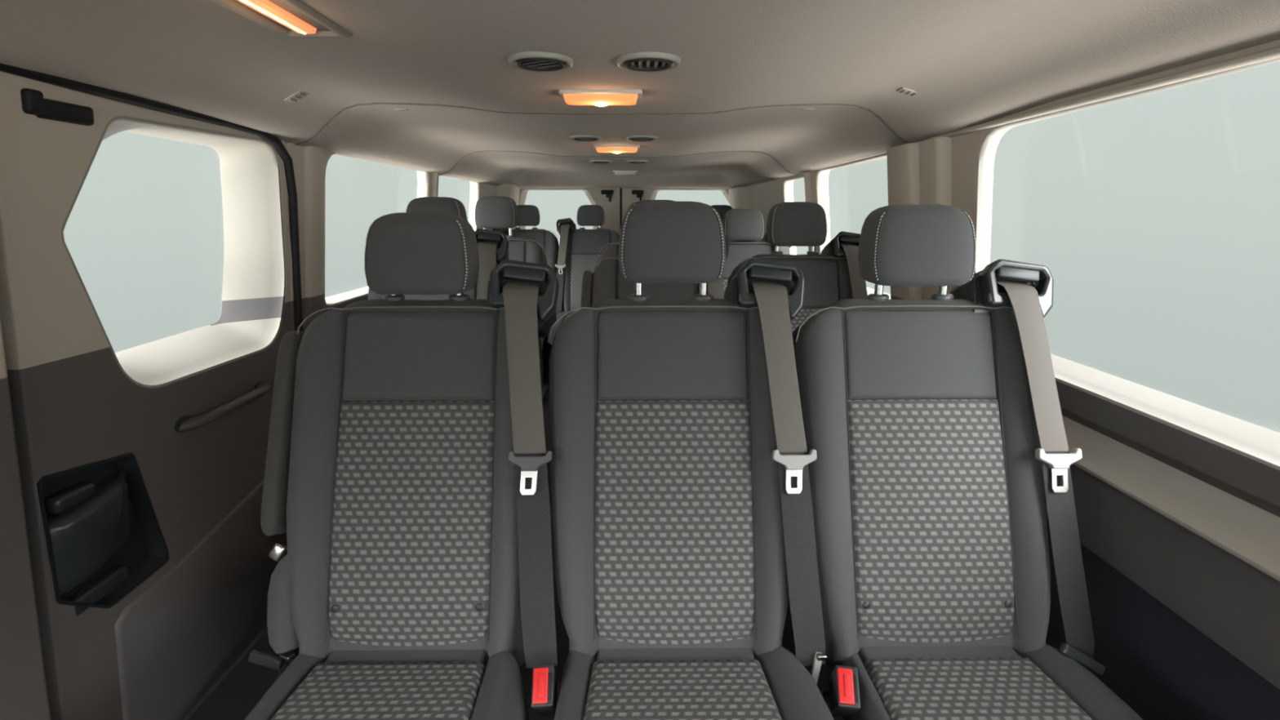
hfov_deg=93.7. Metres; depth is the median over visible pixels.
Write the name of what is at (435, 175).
trim
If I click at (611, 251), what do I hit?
passenger seat
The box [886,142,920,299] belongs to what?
trim
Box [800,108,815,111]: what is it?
clip
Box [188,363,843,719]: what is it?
floor
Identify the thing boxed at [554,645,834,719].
cushion
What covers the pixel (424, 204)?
passenger seat
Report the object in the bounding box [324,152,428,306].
window
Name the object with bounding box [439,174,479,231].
window
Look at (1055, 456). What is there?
belt
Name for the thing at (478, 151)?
trim
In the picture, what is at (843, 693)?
belt buckle
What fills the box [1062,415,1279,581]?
trim
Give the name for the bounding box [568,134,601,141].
ceiling vent
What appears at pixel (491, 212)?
passenger seat
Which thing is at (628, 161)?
ceiling vent
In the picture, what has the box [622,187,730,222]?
door
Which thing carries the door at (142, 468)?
in the wall at (24, 695)
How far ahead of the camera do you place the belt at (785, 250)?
2.53 m
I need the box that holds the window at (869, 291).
[816,153,890,299]
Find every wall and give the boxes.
[0,142,497,719]
[748,39,1279,507]
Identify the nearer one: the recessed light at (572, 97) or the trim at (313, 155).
the recessed light at (572, 97)
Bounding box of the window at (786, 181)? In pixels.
[783,175,804,254]
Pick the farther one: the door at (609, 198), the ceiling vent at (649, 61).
the door at (609, 198)
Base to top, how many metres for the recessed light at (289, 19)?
0.019 m
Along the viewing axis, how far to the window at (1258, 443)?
0.92 m
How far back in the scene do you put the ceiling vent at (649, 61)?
0.98 m
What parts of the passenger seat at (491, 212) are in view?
headrest post, backrest panel, backrest, backrest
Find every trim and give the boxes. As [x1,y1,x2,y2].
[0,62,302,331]
[294,102,910,145]
[304,146,324,329]
[431,172,439,196]
[439,151,795,174]
[496,183,519,229]
[728,186,751,208]
[745,45,1279,186]
[804,172,812,251]
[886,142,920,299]
[916,137,951,299]
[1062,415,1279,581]
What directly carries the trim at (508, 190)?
attached to the wall at (24, 695)
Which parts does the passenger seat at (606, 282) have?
armrest, backrest, backrest panel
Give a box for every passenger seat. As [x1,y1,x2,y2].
[244,212,559,719]
[368,196,509,300]
[474,196,546,347]
[492,204,559,403]
[547,200,834,719]
[548,204,620,345]
[580,200,729,310]
[598,202,635,264]
[711,204,744,241]
[722,208,791,293]
[727,201,860,650]
[791,204,1142,719]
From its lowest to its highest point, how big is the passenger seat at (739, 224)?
1.123 m
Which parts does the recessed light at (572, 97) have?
glowing bulb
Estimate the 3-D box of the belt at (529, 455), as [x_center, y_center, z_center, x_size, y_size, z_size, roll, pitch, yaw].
[-0.175,0.164,0.962,0.068,0.560,0.258,-2,14,-10]
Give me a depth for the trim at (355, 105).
1.52 m
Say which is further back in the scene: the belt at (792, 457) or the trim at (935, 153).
the trim at (935, 153)
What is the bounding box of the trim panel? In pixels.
[1043,408,1279,689]
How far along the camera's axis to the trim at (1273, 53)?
0.87 m
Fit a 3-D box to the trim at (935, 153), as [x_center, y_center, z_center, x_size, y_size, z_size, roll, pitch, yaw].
[0.740,-0.302,1.573,0.095,0.505,0.265,0,14,-1]
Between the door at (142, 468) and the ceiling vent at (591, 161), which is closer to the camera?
the door at (142, 468)
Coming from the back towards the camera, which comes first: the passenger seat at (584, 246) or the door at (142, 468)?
the passenger seat at (584, 246)
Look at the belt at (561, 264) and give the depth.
3.77 m
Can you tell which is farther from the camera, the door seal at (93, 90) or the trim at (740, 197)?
the trim at (740, 197)
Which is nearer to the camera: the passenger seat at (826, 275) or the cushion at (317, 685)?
the cushion at (317, 685)
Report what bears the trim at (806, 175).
attached to the wall at (1261, 481)
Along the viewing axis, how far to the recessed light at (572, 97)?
1.24 m
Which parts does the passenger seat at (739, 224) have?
backrest panel, backrest, backrest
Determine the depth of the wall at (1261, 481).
1.00 m
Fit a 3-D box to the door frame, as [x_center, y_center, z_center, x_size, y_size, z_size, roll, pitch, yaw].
[-0.138,-0.650,4.503,0.040,1.300,0.020,0,14,-1]
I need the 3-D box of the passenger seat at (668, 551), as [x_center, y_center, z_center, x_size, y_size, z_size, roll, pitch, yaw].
[0.061,0.366,0.842,0.427,1.151,0.747,0,14,-1]
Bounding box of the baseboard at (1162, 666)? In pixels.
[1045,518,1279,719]
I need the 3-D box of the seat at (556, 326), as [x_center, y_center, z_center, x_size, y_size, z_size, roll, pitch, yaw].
[-0.329,-0.193,3.599,0.389,0.151,0.498,0,14,-1]
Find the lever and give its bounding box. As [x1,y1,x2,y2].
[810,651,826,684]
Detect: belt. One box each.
[477,240,497,299]
[494,228,502,231]
[502,280,557,668]
[555,223,569,315]
[707,275,724,298]
[751,280,825,666]
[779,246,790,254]
[840,243,867,298]
[996,280,1106,675]
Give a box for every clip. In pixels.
[284,90,309,102]
[393,108,408,111]
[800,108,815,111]
[896,87,917,96]
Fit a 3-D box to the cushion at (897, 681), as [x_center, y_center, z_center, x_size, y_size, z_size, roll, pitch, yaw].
[0.497,0.547,0.762,0.368,0.151,0.498,0,14,-1]
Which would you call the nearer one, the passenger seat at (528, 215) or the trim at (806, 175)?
the trim at (806, 175)
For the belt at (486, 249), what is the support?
attached to the passenger seat at (424, 204)
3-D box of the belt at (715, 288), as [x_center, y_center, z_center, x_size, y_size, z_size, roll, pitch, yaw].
[0.232,-0.061,1.797,0.068,0.560,0.258,-2,14,-10]
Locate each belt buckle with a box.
[531,664,557,715]
[822,665,860,717]
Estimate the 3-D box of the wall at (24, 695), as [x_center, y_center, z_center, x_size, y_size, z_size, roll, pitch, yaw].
[-0.974,0.096,1.556,0.249,1.400,6.000,0,14,-1]
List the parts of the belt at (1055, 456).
tongue plate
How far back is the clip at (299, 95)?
1.32 m
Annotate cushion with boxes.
[244,650,528,719]
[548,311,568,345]
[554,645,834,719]
[833,643,1142,719]
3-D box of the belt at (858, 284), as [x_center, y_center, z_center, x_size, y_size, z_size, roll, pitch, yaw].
[0.660,-0.062,1.801,0.068,0.560,0.258,-2,14,-10]
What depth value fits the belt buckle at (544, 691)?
0.84 m
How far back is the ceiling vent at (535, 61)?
0.98 m
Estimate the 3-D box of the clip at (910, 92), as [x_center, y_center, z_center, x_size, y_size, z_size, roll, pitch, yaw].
[0.586,-0.583,1.305,0.044,0.015,0.035,0,14,-1]
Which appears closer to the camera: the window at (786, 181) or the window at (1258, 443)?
the window at (1258, 443)
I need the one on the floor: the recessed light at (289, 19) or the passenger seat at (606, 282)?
the passenger seat at (606, 282)
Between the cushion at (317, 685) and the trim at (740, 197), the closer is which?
the cushion at (317, 685)
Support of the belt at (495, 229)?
attached to the passenger seat at (528, 215)
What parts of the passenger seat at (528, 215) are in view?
backrest, backrest panel, backrest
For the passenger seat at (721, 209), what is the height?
1.139 m
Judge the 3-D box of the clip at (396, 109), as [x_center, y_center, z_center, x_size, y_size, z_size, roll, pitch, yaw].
[-0.638,-0.667,1.601,0.035,0.007,0.018,0,14,-1]
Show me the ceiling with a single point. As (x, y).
(967, 63)
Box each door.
[0,71,292,719]
[518,187,620,358]
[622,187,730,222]
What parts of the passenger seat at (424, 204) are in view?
backrest, backrest panel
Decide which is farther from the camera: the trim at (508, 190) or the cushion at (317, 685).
the trim at (508, 190)
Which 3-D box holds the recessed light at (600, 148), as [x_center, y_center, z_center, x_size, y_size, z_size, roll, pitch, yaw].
[-0.087,-0.790,2.256,0.173,0.026,0.072,0,14,-1]
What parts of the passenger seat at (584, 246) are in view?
backrest panel, backrest, backrest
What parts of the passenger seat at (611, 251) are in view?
backrest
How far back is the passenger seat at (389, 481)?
0.95 m
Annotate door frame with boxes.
[619,188,622,229]
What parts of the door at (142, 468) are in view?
latch lever, handle mount, moulding, pull handle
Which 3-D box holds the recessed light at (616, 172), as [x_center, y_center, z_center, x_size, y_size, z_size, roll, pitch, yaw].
[-0.089,-1.109,3.558,0.145,0.022,0.072,0,14,-1]
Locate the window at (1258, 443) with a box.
[973,57,1279,470]
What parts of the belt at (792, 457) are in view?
tongue plate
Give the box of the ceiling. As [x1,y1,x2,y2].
[0,0,1279,188]
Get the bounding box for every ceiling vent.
[507,51,573,71]
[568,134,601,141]
[590,160,612,163]
[616,51,680,72]
[626,134,657,141]
[626,160,648,163]
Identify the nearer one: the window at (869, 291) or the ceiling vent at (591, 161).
the window at (869, 291)
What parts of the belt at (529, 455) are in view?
tongue plate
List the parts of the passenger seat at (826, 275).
headrest post, backrest, backrest, backrest panel, headrest post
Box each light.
[211,0,352,38]
[558,89,642,106]
[593,145,639,153]
[613,170,637,175]
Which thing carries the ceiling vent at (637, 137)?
in the ceiling

